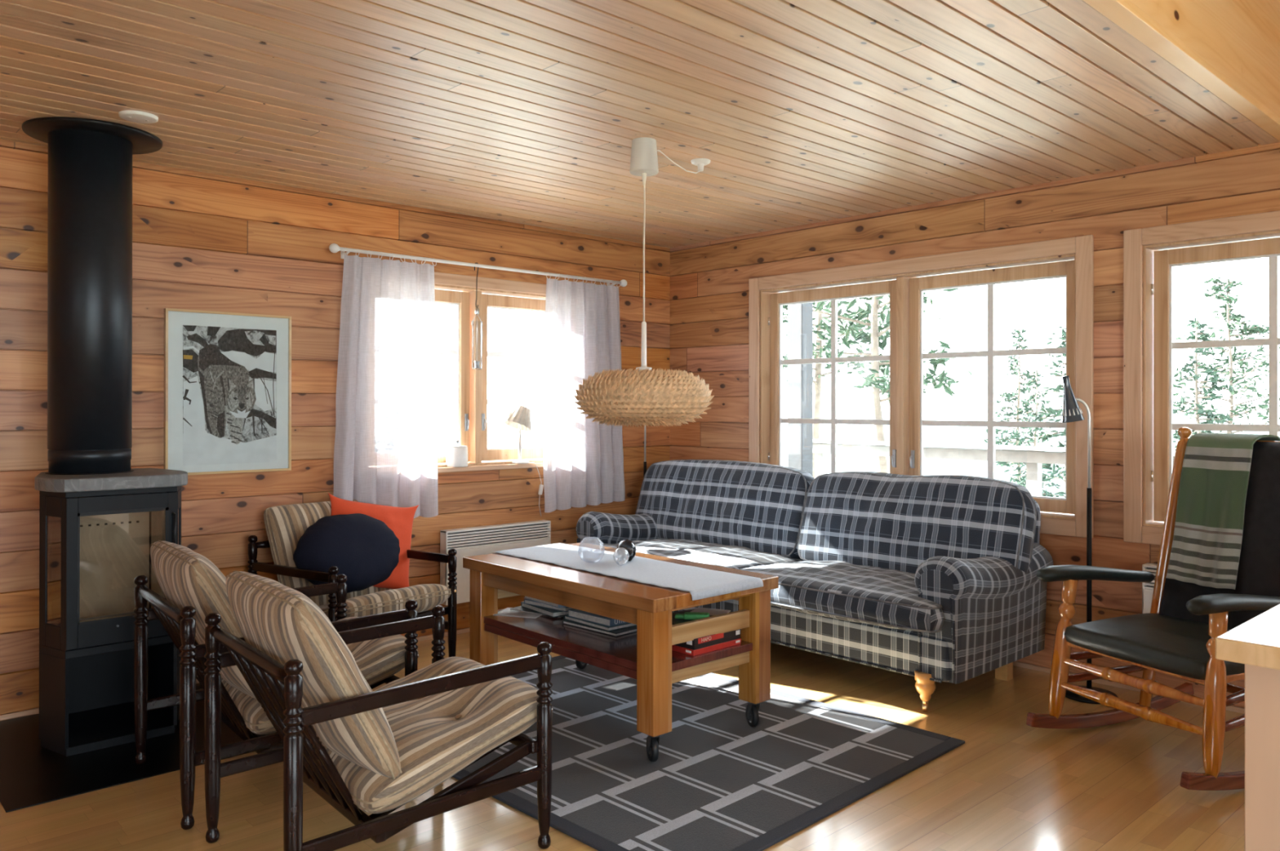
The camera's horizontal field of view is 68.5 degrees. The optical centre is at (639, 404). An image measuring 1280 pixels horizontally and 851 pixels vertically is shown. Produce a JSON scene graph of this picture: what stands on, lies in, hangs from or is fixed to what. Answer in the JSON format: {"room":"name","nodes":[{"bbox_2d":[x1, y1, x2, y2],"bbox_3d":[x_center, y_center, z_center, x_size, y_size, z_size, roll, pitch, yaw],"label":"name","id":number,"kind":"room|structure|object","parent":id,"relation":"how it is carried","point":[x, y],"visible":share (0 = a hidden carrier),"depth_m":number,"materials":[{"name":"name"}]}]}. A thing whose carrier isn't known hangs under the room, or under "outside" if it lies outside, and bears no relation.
{"room":"living room","nodes":[
{"label":"living room","id":0,"kind":"room"},
{"bbox_2d":[0,139,671,715],"bbox_3d":[-2.902,0.093,3.751,8.660,2.420,0.160,0,0,-43],"label":"wall","id":1,"kind":"structure","parent":0,"point":[202,241],"depth_m":4.60,"materials":[{"name":"brown wood"}]},
{"bbox_2d":[164,308,291,475],"bbox_3d":[-1.960,-0.057,4.499,0.584,0.768,0.024,0,0,-43],"label":"framed picture","id":2,"kind":"object","parent":1,"relation":"attached to","point":[228,375],"visible":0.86,"depth_m":4.48,"materials":[{"name":"white paper"}]},
{"bbox_2d":[182,324,276,466],"bbox_3d":[-1.958,-0.043,4.500,0.440,0.653,0.002,0,0,-43],"label":"print","id":3,"kind":"object","parent":2,"relation":"attached to","point":[229,371],"depth_m":4.50,"materials":[{"name":"grey paper"}]},
{"bbox_2d":[0,627,469,720],"bbox_3d":[-2.909,1.292,3.626,8.485,0.022,0.014,0,0,-43],"label":"baseboard","id":4,"kind":"structure","parent":1,"relation":"attached to","point":[36,711],"depth_m":3.95,"materials":[{"name":"brown wood"}]},
{"bbox_2d":[328,243,626,287],"bbox_3d":[-0.852,-0.788,5.473,2.026,0.059,0.109,0,0,-43],"label":"curtain rod","id":5,"kind":"object","parent":1,"relation":"attached to","point":[334,248],"visible":0.99,"depth_m":5.29,"materials":[{"name":"white paint"}]},
{"bbox_2d":[333,247,438,518],"bbox_3d":[-1.334,-0.095,4.987,0.603,1.421,0.082,0,0,-43],"label":"sheer curtain","id":6,"kind":"object","parent":5,"relation":"hanging from","point":[386,437],"visible":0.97,"depth_m":4.97,"materials":[{"name":"white fabric"}]},
{"bbox_2d":[474,262,478,307],"bbox_3d":[-0.932,-0.681,5.357,0.030,0.259,0.006,0,0,-43],"label":"hook","id":7,"kind":"object","parent":5,"relation":"hanging from","point":[475,263],"visible":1,"depth_m":5.36,"materials":[{"name":"black metal"}]},
{"bbox_2d":[471,307,482,369],"bbox_3d":[-0.929,-0.376,5.360,0.058,0.352,0.058,0,0,2],"label":"hanging lantern","id":8,"kind":"object","parent":7,"relation":"hanging from","point":[477,366],"visible":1,"depth_m":5.36,"materials":[{"name":"glass"}]},
{"bbox_2d":[542,272,625,512],"bbox_3d":[-0.337,-0.075,5.907,0.674,1.455,0.081,0,0,-43],"label":"sheer curtain","id":9,"kind":"object","parent":5,"relation":"hanging from","point":[583,464],"visible":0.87,"depth_m":5.85,"materials":[{"name":"white fabric"}]},
{"bbox_2d":[434,271,546,473],"bbox_3d":[-0.967,-0.180,5.525,1.530,1.123,0.215,0,0,-43],"label":"window","id":10,"kind":"structure","parent":1,"relation":"in","point":[471,402],"depth_m":5.51,"materials":[{"name":"brown wood"}]},
{"bbox_2d":[445,440,467,466],"bbox_3d":[-1.044,0.278,5.361,0.124,0.149,0.124,0,0,-43],"label":"lidded jar","id":11,"kind":"object","parent":10,"relation":"on","point":[456,455],"visible":1,"depth_m":5.31,"materials":[{"name":"white ceramic"}]},
{"bbox_2d":[503,404,543,516],"bbox_3d":[-0.702,0.343,5.675,0.260,0.682,0.175,0,0,-43],"label":"table lamp","id":12,"kind":"object","parent":10,"relation":"on","point":[519,418],"visible":1,"depth_m":5.63,"materials":[{"name":"white paint"}]},
{"bbox_2d":[537,484,543,495],"bbox_3d":[-0.605,0.519,5.731,0.034,0.064,0.016,0,0,-43],"label":"switch","id":13,"kind":"object","parent":12,"relation":"attached to","point":[540,488],"depth_m":5.72,"materials":[{"name":"white plastic"}]},
{"bbox_2d":[440,520,551,605],"bbox_3d":[-0.838,0.912,5.501,0.730,0.413,0.084,0,0,-43],"label":"panel radiator","id":14,"kind":"object","parent":1,"relation":"attached to","point":[478,540],"visible":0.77,"depth_m":5.39,"materials":[{"name":"white metal"}]},
{"bbox_2d":[447,524,549,551],"bbox_3d":[-0.815,0.769,5.476,0.714,0.088,0.014,0,0,-43],"label":"grille","id":15,"kind":"object","parent":14,"relation":"attached to","point":[508,535],"depth_m":5.46,"materials":[{"name":"white metal"}]},
{"bbox_2d":[0,631,1244,850],"bbox_3d":[0.154,1.361,0.311,8.860,0.120,9.360,0,0,-43],"label":"floor","id":16,"kind":"structure","parent":0,"point":[1012,785],"depth_m":3.11,"materials":[{"name":"brown wood"}]},
{"bbox_2d":[0,684,266,813],"bbox_3d":[-1.997,1.302,3.731,1.035,0.004,1.040,0,0,-43],"label":"plate","id":17,"kind":"object","parent":16,"relation":"on","point":[32,775],"visible":0.32,"depth_m":3.40,"materials":[{"name":"black metal"}]},
{"bbox_2d":[34,467,187,756],"bbox_3d":[-2.123,0.785,3.762,0.524,1.029,0.527,0,0,-43],"label":"wood stove","id":18,"kind":"object","parent":17,"relation":"on","point":[97,531],"visible":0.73,"depth_m":3.67,"materials":[{"name":"black metal"}]},
{"bbox_2d":[22,116,162,474],"bbox_3d":[-2.219,-0.413,3.820,0.494,1.366,0.494,0,0,-43],"label":"pipe","id":19,"kind":"object","parent":18,"relation":"on","point":[90,241],"visible":1,"depth_m":3.69,"materials":[{"name":"black metal"}]},
{"bbox_2d":[39,486,181,659],"bbox_3d":[-2.111,0.632,3.752,0.500,0.615,0.496,0,0,-43],"label":"firebox","id":20,"kind":"object","parent":18,"relation":"in","point":[95,542],"depth_m":3.59,"materials":[{"name":"metal"}]},
{"bbox_2d":[133,540,418,830],"bbox_3d":[-1.295,0.893,3.392,0.827,0.817,0.718,0,0,-39],"label":"armchair","id":21,"kind":"object","parent":16,"relation":"on","point":[193,587],"visible":0.57,"depth_m":3.13,"materials":[{"name":"brown paint"}]},
{"bbox_2d":[150,541,256,698],"bbox_3d":[-1.471,0.746,3.251,0.333,0.524,0.607,0,0,-39],"label":"cushion","id":22,"kind":"object","parent":21,"relation":"on","point":[184,576],"depth_m":3.05,"materials":[{"name":"brown fabric"}]},
{"bbox_2d":[221,617,417,734],"bbox_3d":[-1.206,0.982,3.464,0.593,0.270,0.607,0,0,-39],"label":"seat cushion","id":23,"kind":"object","parent":21,"relation":"on","point":[379,660],"depth_m":3.31,"materials":[{"name":"brown fabric"}]},
{"bbox_2d":[247,499,457,657],"bbox_3d":[-1.367,0.898,4.532,0.745,0.817,0.718,0,0,39],"label":"armchair","id":24,"kind":"object","parent":16,"relation":"on","point":[285,525],"visible":0.44,"depth_m":4.46,"materials":[{"name":"beige fabric"}]},
{"bbox_2d":[264,499,391,606],"bbox_3d":[-1.525,0.751,4.660,0.300,0.524,0.607,0,0,39],"label":"cushion","id":25,"kind":"object","parent":24,"relation":"on","point":[285,525],"depth_m":4.49,"materials":[{"name":"brown fabric"}]},
{"bbox_2d":[293,513,399,593],"bbox_3d":[-1.390,0.708,4.494,0.553,0.365,0.301,0,0,-43],"label":"round cushion","id":26,"kind":"object","parent":24,"relation":"on","point":[363,548],"visible":0.91,"depth_m":4.39,"materials":[{"name":"blue fabric"}]},
{"bbox_2d":[328,493,418,589],"bbox_3d":[-1.357,0.707,4.736,0.565,0.537,0.195,0,0,-37],"label":"cushion","id":27,"kind":"object","parent":24,"relation":"on","point":[399,520],"visible":0.36,"depth_m":4.76,"materials":[{"name":"fabric"}]},
{"bbox_2d":[318,583,451,617],"bbox_3d":[-1.287,0.986,4.466,0.534,0.270,0.607,0,0,39],"label":"seat cushion","id":28,"kind":"object","parent":24,"relation":"on","point":[371,601],"depth_m":4.35,"materials":[{"name":"brown fabric"}]},
{"bbox_2d":[204,570,553,850],"bbox_3d":[-0.761,0.895,2.797,0.827,0.817,0.718,0,0,-40],"label":"armchair","id":29,"kind":"object","parent":16,"relation":"on","point":[359,748],"visible":1,"depth_m":2.58,"materials":[{"name":"beige fabric"}]},
{"bbox_2d":[226,571,400,777],"bbox_3d":[-0.933,0.748,2.653,0.333,0.524,0.607,0,0,-40],"label":"cushion","id":30,"kind":"object","parent":29,"relation":"on","point":[278,624],"depth_m":2.47,"materials":[{"name":"brown fabric"}]},
{"bbox_2d":[321,657,538,813],"bbox_3d":[-0.672,0.984,2.871,0.593,0.270,0.607,0,0,-40],"label":"seat cushion","id":31,"kind":"object","parent":29,"relation":"on","point":[417,745],"depth_m":2.67,"materials":[{"name":"brown fabric"}]},
{"bbox_2d":[452,655,964,850],"bbox_3d":[-0.034,1.300,3.795,1.600,0.012,2.050,0,0,-44],"label":"rug","id":32,"kind":"object","parent":16,"relation":"on","point":[717,782],"visible":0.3,"depth_m":3.41,"materials":[{"name":"grey fabric"}]},
{"bbox_2d":[462,542,778,762],"bbox_3d":[-0.122,0.992,3.995,0.686,0.610,1.257,0,0,-42],"label":"coffee table","id":33,"kind":"object","parent":32,"relation":"on","point":[646,655],"visible":0.78,"depth_m":3.70,"materials":[{"name":"brown wood"}]},
{"bbox_2d":[493,608,542,618],"bbox_3d":[-0.536,0.940,4.243,0.210,0.002,0.150,0,0,18],"label":"paper sheet","id":34,"kind":"object","parent":33,"relation":"on","point":[506,612],"visible":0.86,"depth_m":4.21,"materials":[{"name":"white paper"}]},
{"bbox_2d":[510,606,564,617],"bbox_3d":[-0.413,0.938,4.316,0.290,0.006,0.220,0,0,33],"label":"magazine","id":35,"kind":"object","parent":33,"relation":"on","point":[519,608],"visible":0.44,"depth_m":4.28,"materials":[{"name":"paper"}]},
{"bbox_2d":[520,601,568,617],"bbox_3d":[-0.382,0.924,4.297,0.210,0.022,0.280,0,0,-37],"label":"book","id":36,"kind":"object","parent":35,"relation":"on","point":[552,613],"visible":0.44,"depth_m":4.18,"materials":[{"name":"grey paper"}]},
{"bbox_2d":[524,599,573,612],"bbox_3d":[-0.364,0.902,4.293,0.270,0.020,0.200,0,0,40],"label":"book","id":37,"kind":"object","parent":36,"relation":"on","point":[526,602],"visible":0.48,"depth_m":4.22,"materials":[{"name":"grey paper"}]},
{"bbox_2d":[524,596,566,608],"bbox_3d":[-0.365,0.879,4.286,0.210,0.026,0.280,0,0,-39],"label":"magazine","id":38,"kind":"object","parent":37,"relation":"on","point":[550,604],"visible":0.26,"depth_m":4.20,"materials":[{"name":"grey paper"}]},
{"bbox_2d":[562,620,636,636],"bbox_3d":[-0.138,0.934,3.998,0.330,0.014,0.220,0,0,44],"label":"book","id":39,"kind":"object","parent":33,"relation":"on","point":[619,633],"visible":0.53,"depth_m":3.89,"materials":[{"name":"grey paper"}]},
{"bbox_2d":[564,614,636,631],"bbox_3d":[-0.148,0.918,4.016,0.215,0.017,0.300,0,0,-42],"label":"book","id":40,"kind":"object","parent":39,"relation":"on","point":[606,628],"visible":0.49,"depth_m":3.91,"materials":[{"name":"grey paper"}]},
{"bbox_2d":[567,608,627,626],"bbox_3d":[-0.145,0.894,4.005,0.200,0.030,0.271,0,0,-45],"label":"book","id":41,"kind":"object","parent":40,"relation":"on","point":[573,613],"visible":0.27,"depth_m":3.92,"materials":[{"name":"paper"}]},
{"bbox_2d":[483,606,752,671],"bbox_3d":[-0.122,0.956,3.995,0.610,0.030,1.181,0,0,-42],"label":"shelf","id":42,"kind":"object","parent":33,"relation":"attached to","point":[619,654],"depth_m":3.71,"materials":[{"name":"brown wood"}]},
{"bbox_2d":[491,543,763,600],"bbox_3d":[-0.102,0.696,4.019,0.412,0.034,1.289,0,0,-43],"label":"table runner","id":43,"kind":"object","parent":33,"relation":"on","point":[701,583],"visible":0.98,"depth_m":3.87,"materials":[{"name":"grey fabric"}]},
{"bbox_2d":[616,539,636,561],"bbox_3d":[-0.059,0.636,4.110,0.085,0.090,0.106,0,0,-23],"label":"glass ball","id":44,"kind":"object","parent":43,"relation":"on","point":[626,549],"visible":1,"depth_m":4.07,"materials":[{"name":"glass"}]},
{"bbox_2d":[671,638,741,656],"bbox_3d":[0.213,0.930,3.692,0.271,0.022,0.251,0,0,-43],"label":"game box","id":45,"kind":"object","parent":33,"relation":"on","point":[737,642],"visible":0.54,"depth_m":3.58,"materials":[{"name":"cardboard"}]},
{"bbox_2d":[674,629,741,650],"bbox_3d":[0.214,0.897,3.692,0.271,0.042,0.252,0,0,-44],"label":"game box","id":46,"kind":"object","parent":45,"relation":"on","point":[711,640],"visible":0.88,"depth_m":3.57,"materials":[{"name":"cardboard"}]},
{"bbox_2d":[671,608,711,625],"bbox_3d":[0.207,0.858,3.714,0.261,0.035,0.221,0,0,-40],"label":"game box","id":47,"kind":"object","parent":46,"relation":"on","point":[674,621],"visible":0.06,"depth_m":3.67,"materials":[{"name":"cardboard"}]},
{"bbox_2d":[675,612,709,620],"bbox_3d":[0.204,0.828,3.679,0.135,0.022,0.050,0,0,7],"label":"case","id":48,"kind":"object","parent":47,"relation":"on","point":[686,615],"visible":0.9,"depth_m":3.66,"materials":[{"name":"plastic"}]},
{"bbox_2d":[690,607,730,616],"bbox_3d":[0.283,0.839,3.802,0.140,0.003,0.110,0,0,24],"label":"leaflet","id":49,"kind":"object","parent":47,"relation":"on","point":[713,612],"visible":0.64,"depth_m":3.80,"materials":[{"name":"paper"}]},
{"bbox_2d":[576,459,1053,711],"bbox_3d":[0.738,0.824,5.068,1.120,0.973,2.579,0,0,-43],"label":"sofa","id":50,"kind":"object","parent":16,"relation":"on","point":[930,580],"visible":0.87,"depth_m":4.49,"materials":[{"name":"grey fabric"}]},
{"bbox_2d":[588,539,803,569],"bbox_3d":[0.291,0.899,5.413,0.936,0.218,1.275,0,0,-43],"label":"seat cushion","id":51,"kind":"object","parent":50,"relation":"on","point":[738,554],"depth_m":5.16,"materials":[{"name":"blue fabric"}]},
{"bbox_2d":[635,459,813,559],"bbox_3d":[0.491,0.611,5.675,0.335,0.539,1.353,0,0,-43],"label":"cushion","id":52,"kind":"object","parent":50,"relation":"on","point":[760,508],"depth_m":5.49,"materials":[{"name":"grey fabric"}]},
{"bbox_2d":[741,560,945,631],"bbox_3d":[1.107,0.898,4.535,0.936,0.219,1.175,0,0,-43],"label":"seat cushion","id":53,"kind":"object","parent":50,"relation":"on","point":[842,595],"depth_m":4.22,"materials":[{"name":"blue fabric"}]},
{"bbox_2d":[798,471,1035,574],"bbox_3d":[1.354,0.613,4.729,0.329,0.533,1.244,0,0,-43],"label":"cushion","id":54,"kind":"object","parent":50,"relation":"on","point":[882,521],"depth_m":4.60,"materials":[{"name":"blue fabric"}]},
{"bbox_2d":[1061,375,1118,704],"bbox_3d":[2.019,0.589,4.224,0.236,1.441,0.236,0,0,-43],"label":"floor lamp","id":55,"kind":"object","parent":16,"relation":"on","point":[1071,411],"visible":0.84,"depth_m":4.21,"materials":[{"name":"black metal"}]},
{"bbox_2d":[1026,426,1279,791],"bbox_3d":[2.073,0.698,3.556,0.928,1.211,0.709,0,0,-24],"label":"rocking chair","id":56,"kind":"object","parent":16,"relation":"on","point":[1153,642],"visible":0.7,"depth_m":3.49,"materials":[{"name":"red wood"}]},
{"bbox_2d":[1159,441,1279,630],"bbox_3d":[2.315,0.508,3.618,0.291,0.732,0.511,0,0,-24],"label":"cushion","id":57,"kind":"object","parent":56,"relation":"on","point":[1259,566],"visible":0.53,"depth_m":3.52,"materials":[{"name":"fabric"}]},
{"bbox_2d":[1165,432,1279,589],"bbox_3d":[2.297,0.410,3.706,0.308,0.589,0.266,0,0,-24],"label":"blanket","id":58,"kind":"object","parent":56,"relation":"on","point":[1206,551],"visible":0.9,"depth_m":3.67,"materials":[{"name":"green fabric"}]},
{"bbox_2d":[1215,604,1279,850],"bbox_3d":[1.858,0.855,1.699,1.355,0.900,1.073,0,0,-43],"label":"cabinet","id":59,"kind":"object","parent":16,"relation":"on","point":[1255,643],"depth_m":1.63,"materials":[{"name":"brown wood"}]},
{"bbox_2d":[1215,604,1279,670],"bbox_3d":[1.859,0.424,1.700,1.355,0.038,1.073,0,0,-43],"label":"countertop","id":60,"kind":"structure","parent":59,"relation":"on","point":[1255,642],"depth_m":1.62,"materials":[{"name":"white wood"}]},
{"bbox_2d":[0,0,1279,248],"bbox_3d":[-1.676,-1.173,2.434,8.660,0.150,3.760,0,0,-43],"label":"ceiling","id":61,"kind":"structure","parent":0,"point":[523,112],"depth_m":3.36,"materials":[{"name":"brown wood"}]},
{"bbox_2d":[118,110,158,123],"bbox_3d":[-1.901,-1.089,3.564,0.134,0.014,0.134,0,0,-43],"label":"outlet cover","id":62,"kind":"object","parent":61,"relation":"attached to","point":[139,117],"visible":1,"depth_m":3.54,"materials":[{"name":"white plastic"}]},
{"bbox_2d":[573,137,714,427],"bbox_3d":[0.015,-0.500,3.890,0.587,1.186,0.583,0,0,-43],"label":"pendant lamp","id":63,"kind":"object","parent":61,"relation":"hanging from","point":[640,396],"visible":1,"depth_m":3.70,"materials":[{"name":"beige wicker"}]},
{"bbox_2d":[657,150,710,173],"bbox_3d":[0.186,-1.058,4.072,0.088,0.067,0.406,0,0,32],"label":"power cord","id":64,"kind":"object","parent":61,"relation":"attached to","point":[700,162],"visible":0.98,"depth_m":4.18,"materials":[{"name":"white plastic"}]},
{"bbox_2d":[690,158,710,171],"bbox_3d":[0.272,-1.069,4.207,0.088,0.045,0.088,0,0,-43],"label":"outlet","id":65,"kind":"object","parent":64,"relation":"attached to","point":[700,162],"depth_m":4.19,"materials":[{"name":"white plastic"}]},
{"bbox_2d":[643,425,646,478],"bbox_3d":[0.032,0.590,6.190,0.241,1.441,0.236,0,0,-43],"label":"pull cord","id":66,"kind":"object","parent":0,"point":[645,428],"visible":0.02,"depth_m":6.19,"materials":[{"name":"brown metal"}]},
{"bbox_2d":[669,142,1279,708],"bbox_3d":[3.329,-0.340,3.289,0.160,3.300,9.000,0,0,-43],"label":"wall","id":67,"kind":"structure","parent":0,"point":[709,280],"depth_m":4.60,"materials":[{"name":"brown wood"}]},
{"bbox_2d":[748,235,1093,538],"bbox_3d":[1.481,-0.085,5.272,0.188,1.434,2.118,0,0,-43],"label":"window","id":68,"kind":"structure","parent":67,"relation":"in","point":[906,423],"depth_m":5.21,"materials":[{"name":"brown wood"}]},
{"bbox_2d":[1013,661,1244,714],"bbox_3d":[3.264,1.299,3.227,0.014,0.022,8.999,0,0,-43],"label":"baseboard","id":69,"kind":"structure","parent":67,"relation":"attached to","point":[1240,710],"depth_m":4.39,"materials":[{"name":"brown wood"}]},
{"bbox_2d":[1142,563,1157,613],"bbox_3d":[2.724,0.912,3.756,0.084,0.395,1.310,0,0,-43],"label":"panel radiator","id":70,"kind":"object","parent":67,"relation":"attached to","point":[1147,588],"visible":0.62,"depth_m":4.19,"materials":[{"name":"white metal"}]},
{"bbox_2d":[1144,568,1156,590],"bbox_3d":[2.699,0.778,3.733,0.014,0.088,1.294,0,0,-43],"label":"grille","id":71,"kind":"object","parent":70,"relation":"attached to","point":[1148,586],"depth_m":4.19,"materials":[{"name":"white metal"}]},
{"bbox_2d":[1082,0,1279,141],"bbox_3d":[-0.434,-1.109,0.980,8.499,0.030,0.062,0,0,-43],"label":"trim","id":72,"kind":"structure","parent":67,"relation":"attached to","point":[1125,14],"depth_m":2.96,"materials":[{"name":"brown wood"}]},
{"bbox_2d":[1123,210,1279,545],"bbox_3d":[3.014,-0.086,3.622,0.188,1.434,2.112,0,0,-43],"label":"window","id":73,"kind":"structure","parent":67,"relation":"in","point":[1148,345],"depth_m":4.29,"materials":[{"name":"brown wood"}]},
{"bbox_2d":[1129,0,1279,117],"bbox_3d":[-0.443,-1.549,0.990,8.499,0.900,0.035,0,0,-43],"label":"ceiling beam","id":74,"kind":"structure","parent":67,"relation":"attached to","point":[1241,38],"depth_m":3.34,"materials":[{"name":"brown wood"}]},
{"bbox_3d":[4.025,1.438,4.481,2.310,0.030,9.800,0,0,-43],"label":"deck","id":75,"kind":"object","parent":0,"visible":0},
{"bbox_2d":[787,302,813,476],"bbox_3d":[1.247,0.589,7.319,0.140,4.350,0.140,0,0,-43],"label":"porch post","id":76,"kind":"object","parent":75,"relation":"on","point":[800,316],"visible":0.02,"depth_m":7.27,"materials":[{"name":"white wood"}]},
{"bbox_2d":[813,439,1175,496],"bbox_3d":[4.895,1.573,5.190,0.170,2.505,9.745,0,0,-43],"label":"terrace railing","id":77,"kind":"object","parent":75,"relation":"attached to","point":[1034,457],"visible":0.2,"depth_m":7.55,"materials":[{"name":"grey wood"}]},
{"label":"outside","id":78,"kind":"structure","parent":0,"visible":0},
{"bbox_3d":[11.446,8.391,23.792,160.000,12.132,150.000,0,0,-43],"label":"ground","id":79,"kind":"structure","parent":78,"visible":0},
{"bbox_2d":[782,294,928,479],"bbox_3d":[3.841,-1.230,20.562,4.356,9.559,4.107,0,0,27],"label":"pine tree","id":80,"kind":"object","parent":79,"relation":"on","point":[820,326],"visible":0.08,"depth_m":20.21,"materials":[{"name":"green plant"}]},
{"bbox_2d":[813,288,972,473],"bbox_3d":[3.591,-0.718,13.940,4.505,8.506,5.036,0,0,-3],"label":"pine tree","id":81,"kind":"object","parent":79,"relation":"on","point":[873,380],"visible":0.2,"depth_m":13.97,"materials":[{"name":"green plant"}]},
{"bbox_2d":[983,321,1062,497],"bbox_3d":[8.781,0.801,22.082,2.743,5.504,2.044,0,0,-38],"label":"spruce tree","id":82,"kind":"object","parent":79,"relation":"on","point":[1007,396],"visible":0.37,"depth_m":22.10,"materials":[{"name":"green plant"}]},
{"bbox_2d":[1000,364,1065,497],"bbox_3d":[6.450,1.436,15.315,1.682,4.204,1.800,0,0,25],"label":"spruce tree","id":83,"kind":"object","parent":79,"relation":"on","point":[1028,409],"visible":0.16,"depth_m":15.27,"materials":[{"name":"green plant"}]},
{"bbox_2d":[1022,326,1066,497],"bbox_3d":[5.242,1.229,11.366,1.864,4.606,1.920,0,0,-24],"label":"spruce tree","id":84,"kind":"object","parent":79,"relation":"on","point":[1050,411],"visible":0.1,"depth_m":11.46,"materials":[{"name":"green plant"}]},
{"bbox_2d":[1173,310,1232,451],"bbox_3d":[7.493,1.134,12.498,2.118,4.807,1.994,0,0,-19],"label":"spruce tree","id":85,"kind":"object","parent":79,"relation":"on","point":[1199,411],"visible":0.19,"depth_m":12.60,"materials":[{"name":"green plant"}]},
{"bbox_2d":[1173,270,1279,437],"bbox_3d":[10.786,0.547,17.118,3.096,6.007,2.598,0,0,15],"label":"pine tree","id":86,"kind":"object","parent":79,"relation":"on","point":[1255,329],"visible":0.56,"depth_m":17.12,"materials":[{"name":"green plant"}]},
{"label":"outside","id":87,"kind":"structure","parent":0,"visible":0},
{"bbox_2d":[436,422,543,450],"bbox_3d":[-37.641,7.108,83.974,180.000,13.229,25.000,0,0,-43],"label":"hill","id":88,"kind":"structure","parent":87,"point":[500,435],"depth_m":109.35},
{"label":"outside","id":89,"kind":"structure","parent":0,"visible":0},
{"bbox_2d":[782,408,1279,497],"bbox_3d":[47.025,7.376,77.324,25.000,14.288,180.000,0,0,-43],"label":"hill","id":90,"kind":"structure","parent":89,"point":[931,434],"depth_m":95.56,"materials":[{"name":"white snow"}]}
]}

